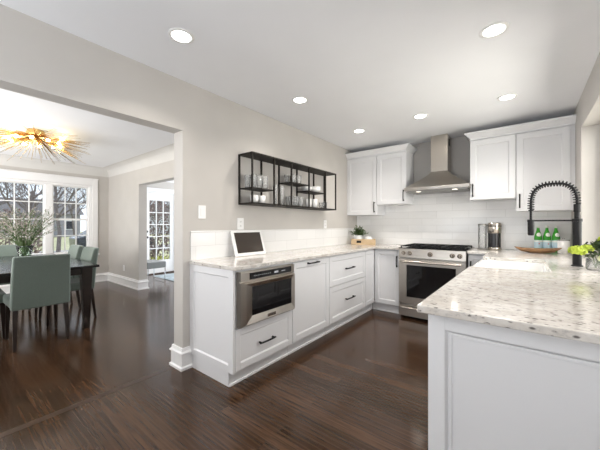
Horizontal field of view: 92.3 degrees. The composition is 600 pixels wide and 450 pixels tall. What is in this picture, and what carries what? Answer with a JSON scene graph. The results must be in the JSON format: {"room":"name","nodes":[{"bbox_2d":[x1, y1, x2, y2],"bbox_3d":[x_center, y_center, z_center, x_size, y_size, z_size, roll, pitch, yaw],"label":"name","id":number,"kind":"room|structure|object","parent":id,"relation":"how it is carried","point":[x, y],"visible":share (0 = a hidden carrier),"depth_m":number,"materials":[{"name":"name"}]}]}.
{"room":"kitchen","nodes":[
{"label":"kitchen","id":0,"kind":"room"},
{"bbox_2d":[0,165,173,273],"bbox_3d":[-4.457,0.000,6.163,0.160,2.440,8.600,0,0,38],"label":"wall","id":1,"kind":"structure","parent":0,"point":[103,182],"depth_m":6.25,"materials":[{"name":"paint"}]},
{"bbox_2d":[0,169,99,254],"bbox_3d":[-5.218,-0.160,5.127,0.220,1.640,2.770,0,0,38],"label":"window","id":2,"kind":"structure","parent":1,"relation":"in","point":[10,176],"depth_m":5.64,"materials":[{"name":"paint"}]},
{"bbox_2d":[0,272,148,293],"bbox_3d":[-4.643,1.130,4.556,1.530,0.180,4.640,0,0,38],"label":"baseboard","id":3,"kind":"structure","parent":1,"relation":"attached to","point":[135,284],"depth_m":5.69,"materials":[{"name":"paint"}]},
{"bbox_2d":[147,187,173,274],"bbox_3d":[-3.549,0.152,7.288,0.180,2.135,1.000,0,0,38],"label":"door","id":4,"kind":"structure","parent":1,"relation":"in","point":[154,194],"depth_m":7.35,"materials":[{"name":"paint"}]},
{"bbox_2d":[109,160,173,279],"bbox_3d":[-2.276,0.000,4.917,4.810,2.440,0.150,0,0,38],"label":"wall","id":5,"kind":"structure","parent":0,"point":[128,190],"depth_m":5.61,"materials":[{"name":"paint"}]},
{"bbox_2d":[0,143,173,176],"bbox_3d":[-3.553,-1.135,3.288,4.810,0.170,3.990,0,0,38],"label":"trim","id":6,"kind":"structure","parent":5,"relation":"attached to","point":[166,153],"depth_m":5.40,"materials":[{"name":"paint"}]},
{"bbox_2d":[0,4,356,347],"bbox_3d":[-0.553,0.000,3.103,0.140,2.440,8.600,0,0,38],"label":"wall","id":7,"kind":"structure","parent":0,"point":[39,59],"depth_m":2.48,"materials":[{"name":"paint"}]},
{"bbox_2d":[169,344,192,371],"bbox_3d":[-0.729,1.130,2.879,0.200,0.180,1.088,0,0,38],"label":"baseboard","id":8,"kind":"structure","parent":7,"relation":"attached to","point":[181,358],"depth_m":2.45,"materials":[{"name":"paint"}]},
{"bbox_2d":[198,205,205,218],"bbox_3d":[-0.874,-0.115,2.572,0.010,0.118,0.075,0,0,38],"label":"light switch","id":9,"kind":"object","parent":7,"relation":"attached to","point":[201,209],"visible":1,"depth_m":2.57,"materials":[{"name":"white plastic"}]},
{"bbox_2d":[237,218,243,229],"bbox_3d":[-0.603,-0.012,2.919,0.008,0.118,0.085,0,0,38],"label":"wall outlet","id":10,"kind":"object","parent":7,"relation":"attached to","point":[240,221],"visible":1,"depth_m":2.92,"materials":[{"name":"white plastic"}]},
{"bbox_2d":[190,228,355,231],"bbox_3d":[0.019,0.058,3.707,0.016,0.012,3.122,0,0,38],"label":"trim","id":11,"kind":"structure","parent":7,"relation":"attached to","point":[331,228],"depth_m":3.34,"materials":[{"name":"white tile"}]},
{"bbox_2d":[190,229,356,259],"bbox_3d":[0.019,0.185,3.709,0.012,0.240,3.118,0,0,38],"label":"backsplash","id":12,"kind":"structure","parent":7,"relation":"attached to","point":[203,245],"depth_m":3.32,"materials":[{"name":"tile"}]},
{"bbox_2d":[238,151,335,210],"bbox_3d":[-0.057,-0.459,3.455,0.204,0.507,1.567,0,0,38],"label":"wall shelf","id":13,"kind":"object","parent":7,"relation":"attached to","point":[252,155],"visible":0.99,"depth_m":3.26,"materials":[{"name":"metal"}]},
{"bbox_2d":[250,195,258,202],"bbox_3d":[-0.455,-0.259,2.879,0.084,0.075,0.084,0,0,38],"label":"mug","id":14,"kind":"object","parent":13,"relation":"on","point":[255,197],"visible":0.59,"depth_m":2.85,"materials":[{"name":"white ceramic"}]},
{"bbox_2d":[258,196,265,202],"bbox_3d":[-0.394,-0.259,2.958,0.084,0.075,0.084,0,0,38],"label":"mug","id":15,"kind":"object","parent":13,"relation":"on","point":[261,199],"visible":0.78,"depth_m":2.92,"materials":[{"name":"white ceramic"}]},
{"bbox_2d":[301,187,312,190],"bbox_3d":[0.087,-0.448,3.636,0.150,0.055,0.149,0,0,38],"label":"bowl","id":16,"kind":"object","parent":13,"relation":"on","point":[303,188],"visible":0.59,"depth_m":3.59,"materials":[{"name":"white ceramic"}]},
{"bbox_2d":[312,199,317,206],"bbox_3d":[0.191,-0.277,3.707,0.076,0.110,0.086,0,0,17],"label":"mug","id":17,"kind":"object","parent":13,"relation":"on","point":[314,201],"visible":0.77,"depth_m":3.67,"materials":[{"name":"white ceramic"}]},
{"bbox_2d":[311,188,320,191],"bbox_3d":[0.192,-0.446,3.770,0.164,0.050,0.163,0,0,38],"label":"bowl","id":18,"kind":"object","parent":13,"relation":"on","point":[313,189],"visible":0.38,"depth_m":3.70,"materials":[{"name":"white ceramic"}]},
{"bbox_2d":[0,272,427,449],"bbox_3d":[-1.348,1.270,3.726,8.140,0.100,8.600,0,0,38],"label":"floor","id":19,"kind":"structure","parent":0,"point":[362,384],"depth_m":2.15,"materials":[{"name":"brown wood"}]},
{"bbox_2d":[0,288,5,338],"bbox_3d":[-3.505,0.762,3.018,0.469,0.915,0.565,0,0,38],"label":"dining chair","id":20,"kind":"object","parent":19,"relation":"on","point":[2,305],"visible":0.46,"depth_m":3.08,"materials":[{"name":"green fabric"}]},
{"bbox_2d":[0,245,17,284],"bbox_3d":[-4.334,0.762,4.160,0.565,0.915,0.469,0,0,38],"label":"dining chair","id":21,"kind":"object","parent":19,"relation":"on","point":[5,250],"visible":0.15,"depth_m":4.36,"materials":[{"name":"green fabric"}]},
{"bbox_2d":[3,254,70,352],"bbox_3d":[-2.787,0.762,3.062,0.565,0.915,0.469,0,0,38],"label":"dining chair","id":22,"kind":"object","parent":19,"relation":"on","point":[40,280],"visible":1,"depth_m":2.90,"materials":[{"name":"green fabric"}]},
{"bbox_2d":[0,254,99,328],"bbox_3d":[-3.517,0.843,3.634,2.140,0.755,1.040,0,0,38],"label":"dining table","id":23,"kind":"object","parent":19,"relation":"on","point":[84,269],"visible":0.58,"depth_m":3.39,"materials":[{"name":"black wood"}]},
{"bbox_2d":[15,245,33,256],"bbox_3d":[-3.393,0.359,3.550,0.170,0.210,0.170,0,0,38],"label":"flower vase","id":24,"kind":"object","parent":23,"relation":"on","point":[31,246],"visible":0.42,"depth_m":3.51,"materials":[{"name":"clear glass"}]},
{"bbox_2d":[0,204,64,255],"bbox_3d":[-3.394,0.098,3.536,0.873,0.707,0.828,0,0,19],"label":"flower arrangement","id":25,"kind":"object","parent":24,"relation":"in","point":[21,242],"visible":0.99,"depth_m":3.52,"materials":[{"name":"green plant"}]},
{"bbox_2d":[28,245,83,316],"bbox_3d":[-3.511,0.762,4.160,0.469,0.915,0.565,0,0,38],"label":"dining chair","id":26,"kind":"object","parent":19,"relation":"on","point":[75,251],"visible":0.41,"depth_m":4.20,"materials":[{"name":"green fabric"}]},
{"bbox_2d":[38,246,98,327],"bbox_3d":[-3.007,0.762,3.765,0.469,0.915,0.565,0,0,38],"label":"dining chair","id":27,"kind":"object","parent":19,"relation":"on","point":[89,254],"visible":0.47,"depth_m":3.79,"materials":[{"name":"green fabric"}]},
{"bbox_2d":[0,366,173,437],"bbox_3d":[-1.852,1.220,1.516,0.055,0.001,2.500,0,0,38],"label":"trim","id":28,"kind":"structure","parent":19,"relation":"in","point":[18,428],"depth_m":1.96,"materials":[{"name":"brown wood"}]},
{"bbox_2d":[147,259,165,283],"bbox_3d":[-3.250,1.002,6.284,0.550,0.435,0.400,0,0,38],"label":"upholstered bench","id":29,"kind":"object","parent":19,"relation":"on","point":[151,264],"visible":0.7,"depth_m":6.17,"materials":[{"name":"grey fabric"}]},
{"bbox_2d":[147,259,165,268],"bbox_3d":[-3.250,0.853,6.284,0.550,0.135,0.400,0,0,38],"label":"cushion","id":30,"kind":"object","parent":29,"relation":"on","point":[151,264],"depth_m":6.14,"materials":[{"name":"grey fabric"}]},
{"bbox_2d":[154,273,173,280],"bbox_3d":[-2.065,1.214,6.969,2.050,0.012,1.980,0,0,38],"label":"rug","id":31,"kind":"object","parent":19,"relation":"on","point":[170,277],"visible":0.02,"depth_m":6.76,"materials":[{"name":"fabric"}]},
{"bbox_2d":[190,262,294,386],"bbox_3d":[-0.488,0.778,2.556,0.634,0.884,0.689,0,0,38],"label":"base cabinet","id":32,"kind":"object","parent":19,"relation":"on","point":[227,354],"depth_m":2.31,"materials":[{"name":"paint"}]},
{"bbox_2d":[189,244,403,270],"bbox_3d":[0.385,0.321,3.420,0.944,0.030,3.142,0,0,38],"label":"countertop","id":33,"kind":"structure","parent":32,"relation":"on","point":[233,263],"depth_m":2.80,"materials":[{"name":"stone"}]},
{"bbox_2d":[230,230,265,256],"bbox_3d":[-0.520,0.180,2.921,0.091,0.252,0.405,0,0,38],"label":"digital frame","id":34,"kind":"object","parent":33,"relation":"on","point":[245,242],"visible":0.98,"depth_m":2.90,"materials":[{"name":"white plastic"}]},
{"bbox_2d":[351,239,375,244],"bbox_3d":[1.002,0.263,4.551,0.370,0.085,0.152,0,0,16],"label":"wooden crate","id":35,"kind":"object","parent":33,"relation":"on","point":[353,241],"visible":0.98,"depth_m":4.48,"materials":[{"name":"brown wood"}]},
{"bbox_2d":[354,235,361,238],"bbox_3d":[0.920,0.228,4.575,0.132,0.135,0.132,0,0,38],"label":"flower pot","id":36,"kind":"object","parent":35,"relation":"in","point":[355,236],"visible":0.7,"depth_m":4.52,"materials":[{"name":"white ceramic"}]},
{"bbox_2d":[349,225,367,235],"bbox_3d":[0.922,0.089,4.581,0.275,0.184,0.314,0,0,-9],"label":"potted plant","id":37,"kind":"object","parent":36,"relation":"in","point":[358,231],"visible":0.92,"depth_m":4.54,"materials":[{"name":"green plant"}]},
{"bbox_2d":[287,256,328,354],"bbox_3d":[-0.086,0.778,3.083,0.616,0.884,0.632,0,0,38],"label":"base cabinet","id":38,"kind":"object","parent":19,"relation":"on","point":[310,315],"visible":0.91,"depth_m":2.90,"materials":[{"name":"paint"}]},
{"bbox_2d":[325,251,364,334],"bbox_3d":[0.391,0.778,3.691,0.616,0.884,0.907,0,0,38],"label":"base cabinet","id":39,"kind":"object","parent":19,"relation":"on","point":[346,271],"visible":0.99,"depth_m":3.47,"materials":[{"name":"paint"}]},
{"bbox_2d":[361,249,373,314],"bbox_3d":[0.746,0.778,4.175,0.578,0.884,0.286,0,0,38],"label":"base cabinet","id":40,"kind":"object","parent":19,"relation":"on","point":[369,254],"visible":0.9,"depth_m":4.00,"materials":[{"name":"paint"}]},
{"bbox_2d":[370,249,399,313],"bbox_3d":[1.349,0.778,4.242,0.432,0.884,0.638,0,0,38],"label":"base cabinet","id":41,"kind":"object","parent":19,"relation":"on","point":[386,260],"visible":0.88,"depth_m":4.01,"materials":[{"name":"paint"}]},
{"bbox_2d":[399,243,473,320],"bbox_3d":[1.799,0.746,3.815,0.794,0.949,0.716,0,0,38],"label":"range","id":42,"kind":"object","parent":19,"relation":"on","point":[424,269],"visible":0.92,"depth_m":3.65,"materials":[{"name":"metal"}]},
{"bbox_2d":[399,246,473,250],"bbox_3d":[1.823,0.302,3.845,0.794,0.008,0.639,0,0,38],"label":"cooktop","id":43,"kind":"object","parent":42,"relation":"in","point":[406,248],"depth_m":3.65,"materials":[{"name":"black metal"}]},
{"bbox_2d":[468,254,483,266],"bbox_3d":[2.244,0.778,3.541,0.234,0.884,0.638,0,0,38],"label":"base cabinet","id":44,"kind":"object","parent":19,"relation":"on","point":[473,259],"visible":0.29,"depth_m":3.36,"materials":[{"name":"paint"}]},
{"bbox_2d":[428,314,599,449],"bbox_3d":[1.151,0.778,1.409,0.748,0.884,1.256,0,0,38],"label":"base cabinet","id":45,"kind":"object","parent":19,"relation":"on","point":[490,387],"visible":0.57,"depth_m":0.97,"materials":[{"name":"paint"}]},
{"bbox_2d":[417,248,599,344],"bbox_3d":[1.748,0.321,2.219,1.097,0.030,3.350,0,0,38],"label":"countertop","id":46,"kind":"structure","parent":45,"relation":"on","point":[563,301],"depth_m":1.22,"materials":[{"name":"stone"}]},
{"bbox_2d":[477,222,501,249],"bbox_3d":[2.343,0.138,3.561,0.250,0.336,0.150,0,0,24],"label":"coffee maker","id":47,"kind":"object","parent":46,"relation":"on","point":[494,230],"visible":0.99,"depth_m":3.50,"materials":[{"name":"metal"}]},
{"bbox_2d":[473,260,548,271],"bbox_3d":[1.695,0.448,2.328,0.485,0.224,0.845,0,0,38],"label":"farmhouse sink","id":48,"kind":"object","parent":46,"relation":"in","point":[540,267],"visible":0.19,"depth_m":2.62,"materials":[{"name":"white ceramic"}]},
{"bbox_2d":[514,246,561,252],"bbox_3d":[2.596,0.273,3.149,0.410,0.065,0.140,0,0,32],"label":"dough bowl","id":49,"kind":"object","parent":46,"relation":"on","point":[530,250],"visible":0.99,"depth_m":3.12,"materials":[{"name":"brown wood"}]},
{"bbox_2d":[534,226,541,247],"bbox_3d":[2.748,0.157,3.323,0.077,0.298,0.077,0,0,-26],"label":"water bottle","id":50,"kind":"object","parent":46,"relation":"on","point":[537,237],"visible":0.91,"depth_m":3.30,"materials":[{"name":"green glass"}]},
{"bbox_2d":[543,226,550,247],"bbox_3d":[2.808,0.157,3.274,0.077,0.298,0.079,0,0,30],"label":"water bottle","id":51,"kind":"object","parent":46,"relation":"on","point":[546,237],"visible":0.87,"depth_m":3.25,"materials":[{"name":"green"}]},
{"bbox_2d":[551,226,559,252],"bbox_3d":[2.868,0.157,3.227,0.077,0.298,0.079,0,0,24],"label":"water bottle","id":52,"kind":"object","parent":46,"relation":"on","point":[555,236],"visible":0.77,"depth_m":3.21,"materials":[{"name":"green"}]},
{"bbox_2d":[527,180,587,266],"bbox_3d":[1.959,-0.019,2.205,0.346,0.649,0.090,0,0,38],"label":"kitchen faucet","id":53,"kind":"object","parent":46,"relation":"on","point":[576,222],"visible":0.97,"depth_m":2.14,"materials":[{"name":"black metal"}]},
{"bbox_2d":[557,239,569,253],"bbox_3d":[2.860,0.223,3.126,0.104,0.165,0.104,0,0,38],"label":"canister","id":54,"kind":"object","parent":46,"relation":"on","point":[564,245],"visible":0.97,"depth_m":3.09,"materials":[{"name":"white ceramic"}]},
{"bbox_2d":[585,258,599,270],"bbox_3d":[2.007,0.268,1.952,0.104,0.075,0.104,0,0,38],"label":"glass vase","id":55,"kind":"object","parent":46,"relation":"on","point":[588,260],"visible":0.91,"depth_m":1.97,"materials":[{"name":"clear glass"}]},
{"bbox_2d":[568,237,599,268],"bbox_3d":[1.986,0.181,1.943,0.277,0.227,0.230,0,0,-14],"label":"bunch","id":56,"kind":"object","parent":55,"relation":"in","point":[583,250],"visible":1,"depth_m":1.94,"materials":[{"name":"green plant"}]},
{"bbox_2d":[0,0,599,166],"bbox_3d":[-1.348,-1.280,3.726,8.140,0.120,8.600,0,0,38],"label":"ceiling","id":57,"kind":"structure","parent":0,"point":[373,66],"depth_m":2.14,"materials":[{"name":"paint"}]},
{"bbox_2d":[0,125,87,163],"bbox_3d":[-3.406,-1.029,3.720,1.182,0.381,1.167,0,0,38],"label":"chandelier","id":58,"kind":"object","parent":57,"relation":"hanging from","point":[31,134],"visible":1,"depth_m":3.67,"materials":[{"name":"gold metal"}]},
{"bbox_2d":[168,28,193,43],"bbox_3d":[-0.766,-1.217,1.859,0.160,0.006,0.160,0,0,38],"label":"recessed light","id":59,"kind":"object","parent":57,"relation":"in","point":[179,35],"visible":1,"depth_m":1.85,"materials":[{"name":"white plastic"}]},
{"bbox_2d":[292,96,307,103],"bbox_3d":[-0.001,-1.217,2.809,0.160,0.006,0.160,0,0,38],"label":"recessed light","id":60,"kind":"object","parent":57,"relation":"in","point":[299,99],"visible":1,"depth_m":2.79,"materials":[{"name":"white"}]},
{"bbox_2d":[353,129,364,132],"bbox_3d":[0.766,-1.217,3.732,0.160,0.006,0.160,0,0,38],"label":"recessed light","id":61,"kind":"object","parent":57,"relation":"in","point":[355,130],"visible":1,"depth_m":3.71,"materials":[{"name":"white"}]},
{"bbox_2d":[413,113,427,118],"bbox_3d":[1.348,-1.217,3.226,0.160,0.006,0.160,0,0,38],"label":"recessed light","id":62,"kind":"object","parent":57,"relation":"in","point":[422,115],"visible":1,"depth_m":3.23,"materials":[{"name":"white"}]},
{"bbox_2d":[479,21,509,38],"bbox_3d":[1.214,-1.217,1.802,0.160,0.006,0.160,0,0,38],"label":"recessed light","id":63,"kind":"object","parent":57,"relation":"in","point":[495,29],"visible":1,"depth_m":1.79,"materials":[{"name":"white"}]},
{"bbox_2d":[497,93,517,100],"bbox_3d":[1.975,-1.217,2.746,0.160,0.006,0.160,0,0,38],"label":"recessed light","id":64,"kind":"object","parent":57,"relation":"in","point":[505,97],"visible":1,"depth_m":2.74,"materials":[{"name":"white"}]},
{"bbox_2d":[373,136,469,298],"bbox_3d":[2.202,0.000,4.081,2.990,2.440,0.140,0,0,38],"label":"wall","id":65,"kind":"structure","parent":0,"point":[460,146],"depth_m":4.04,"materials":[{"name":"paint"}]},
{"bbox_2d":[347,156,384,215],"bbox_3d":[1.055,-0.604,4.631,0.503,0.897,0.388,0,0,38],"label":"upper cabinet","id":66,"kind":"object","parent":65,"relation":"attached to","point":[361,172],"visible":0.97,"depth_m":4.51,"materials":[{"name":"paint"}]},
{"bbox_2d":[345,143,417,159],"bbox_3d":[1.247,-1.096,4.477,0.998,0.088,0.414,0,0,38],"label":"crown molding","id":67,"kind":"structure","parent":66,"relation":"on","point":[407,147],"depth_m":4.29,"materials":[{"name":"paint"}]},
{"bbox_2d":[377,151,413,205],"bbox_3d":[1.427,-0.678,4.340,0.436,0.747,0.388,0,0,38],"label":"upper cabinet","id":68,"kind":"object","parent":65,"relation":"attached to","point":[395,171],"visible":1,"depth_m":4.22,"materials":[{"name":"paint"}]},
{"bbox_2d":[404,134,470,194],"bbox_3d":[1.887,-0.834,3.906,0.776,0.771,0.502,0,0,38],"label":"range hood","id":69,"kind":"object","parent":65,"relation":"attached to","point":[440,179],"visible":0.96,"depth_m":3.87,"materials":[{"name":"metal"}]},
{"bbox_2d":[357,191,571,249],"bbox_3d":[2.038,-0.077,4.114,2.689,0.766,0.010,0,0,38],"label":"backsplash","id":70,"kind":"structure","parent":65,"relation":"attached to","point":[452,218],"depth_m":3.99,"materials":[{"name":"tile"}]},
{"bbox_2d":[470,134,515,201],"bbox_3d":[2.399,-0.682,3.578,0.459,0.740,0.388,0,0,38],"label":"upper cabinet","id":71,"kind":"object","parent":65,"relation":"attached to","point":[492,160],"visible":0.99,"depth_m":3.45,"materials":[{"name":"paint"}]},
{"bbox_2d":[516,125,574,211],"bbox_3d":[2.777,-0.605,3.281,0.496,0.894,0.388,0,0,38],"label":"upper cabinet","id":72,"kind":"object","parent":65,"relation":"attached to","point":[546,155],"visible":0.99,"depth_m":3.15,"materials":[{"name":"paint"}]},
{"bbox_2d":[464,114,575,141],"bbox_3d":[2.572,-1.096,3.438,1.013,0.088,0.414,0,0,38],"label":"crown molding","id":73,"kind":"structure","parent":72,"relation":"attached to","point":[569,120],"depth_m":3.25,"materials":[{"name":"paint"}]},
{"bbox_2d":[572,52,599,258],"bbox_3d":[1.119,0.000,0.584,0.220,2.440,6.700,0,0,38],"label":"wall","id":74,"kind":"structure","parent":0,"point":[587,111],"depth_m":2.65,"materials":[{"name":"paint"}]},
{"label":"outside","id":75,"kind":"structure","parent":0,"visible":0},
{"bbox_2d":[0,231,168,258],"bbox_3d":[-32.193,1.720,37.950,82.500,0.100,160.000,0,0,38],"label":"ground","id":76,"kind":"structure","parent":75,"point":[55,238],"depth_m":26.00,"materials":[{"name":"green plant"}]},
{"bbox_2d":[0,182,26,204],"bbox_3d":[-18.297,-1.580,16.913,4.103,6.524,4.533,0,0,-18],"label":"bare tree","id":77,"kind":"object","parent":76,"relation":"on","point":[19,185],"visible":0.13,"depth_m":17.67,"materials":[{"name":"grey plant"}]},
{"bbox_2d":[0,209,41,253],"bbox_3d":[-8.403,0.596,8.099,2.212,2.190,2.246,0,0,38],"label":"leafy shrub","id":78,"kind":"object","parent":76,"relation":"on","point":[6,210],"visible":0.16,"depth_m":8.30,"materials":[{"name":"green plant"}]},
{"bbox_2d":[0,182,54,251],"bbox_3d":[-10.131,-1.444,10.560,4.343,6.250,3.931,0,0,38],"label":"bare tree","id":79,"kind":"object","parent":76,"relation":"on","point":[33,195],"visible":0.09,"depth_m":10.27,"materials":[{"name":"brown plant"}]},
{"bbox_2d":[8,184,74,243],"bbox_3d":[-21.546,-1.716,24.464,4.275,6.797,4.723,0,0,15],"label":"bare tree","id":80,"kind":"object","parent":76,"relation":"on","point":[61,198],"visible":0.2,"depth_m":24.37,"materials":[{"name":"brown plant"}]},
{"bbox_2d":[0,197,83,236],"bbox_3d":[-40.366,-1.050,39.276,8.800,5.440,15.800,0,0,38],"label":"house","id":81,"kind":"structure","parent":76,"relation":"on","point":[69,230],"depth_m":40.99,"materials":[{"name":"grey"}]},
{"bbox_2d":[54,186,85,251],"bbox_3d":[-13.417,-2.237,16.199,7.398,7.855,5.441,0,0,9],"label":"bare tree","id":82,"kind":"object","parent":76,"relation":"on","point":[58,245],"visible":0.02,"depth_m":15.91,"materials":[{"name":"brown plant"}]},
{"bbox_2d":[57,188,85,234],"bbox_3d":[-24.268,-2.216,31.891,4.375,7.788,7.132,0,0,-17],"label":"bare tree","id":83,"kind":"object","parent":76,"relation":"on","point":[82,190],"visible":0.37,"depth_m":31.04,"materials":[{"name":"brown plant"}]},
{"bbox_2d":[33,244,168,253],"bbox_3d":[-15.377,1.663,15.234,5.000,0.011,85.000,0,0,38],"label":"street","id":84,"kind":"structure","parent":76,"relation":"on","point":[168,244],"depth_m":20.32,"materials":[{"name":"grey asphalt"}]},
{"bbox_2d":[69,230,154,247],"bbox_3d":[-12.194,0.933,18.969,1.800,1.450,4.494,0,0,38],"label":"parked car","id":85,"kind":"object","parent":84,"relation":"on","point":[81,240],"visible":0.23,"depth_m":17.10,"materials":[{"name":"grey paint"}]},
{"bbox_2d":[149,201,168,259],"bbox_3d":[-5.610,0.145,10.674,2.577,3.084,2.572,0,0,38],"label":"leafy shrub","id":86,"kind":"object","parent":76,"relation":"on","point":[152,251],"visible":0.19,"depth_m":10.52,"materials":[{"name":"green plant"}]},
{"bbox_2d":[149,205,168,233],"bbox_3d":[-28.982,-1.150,57.035,8.800,5.640,14.800,0,0,38],"label":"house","id":87,"kind":"structure","parent":76,"relation":"on","point":[150,219],"depth_m":54.02,"materials":[{"name":"grey"}]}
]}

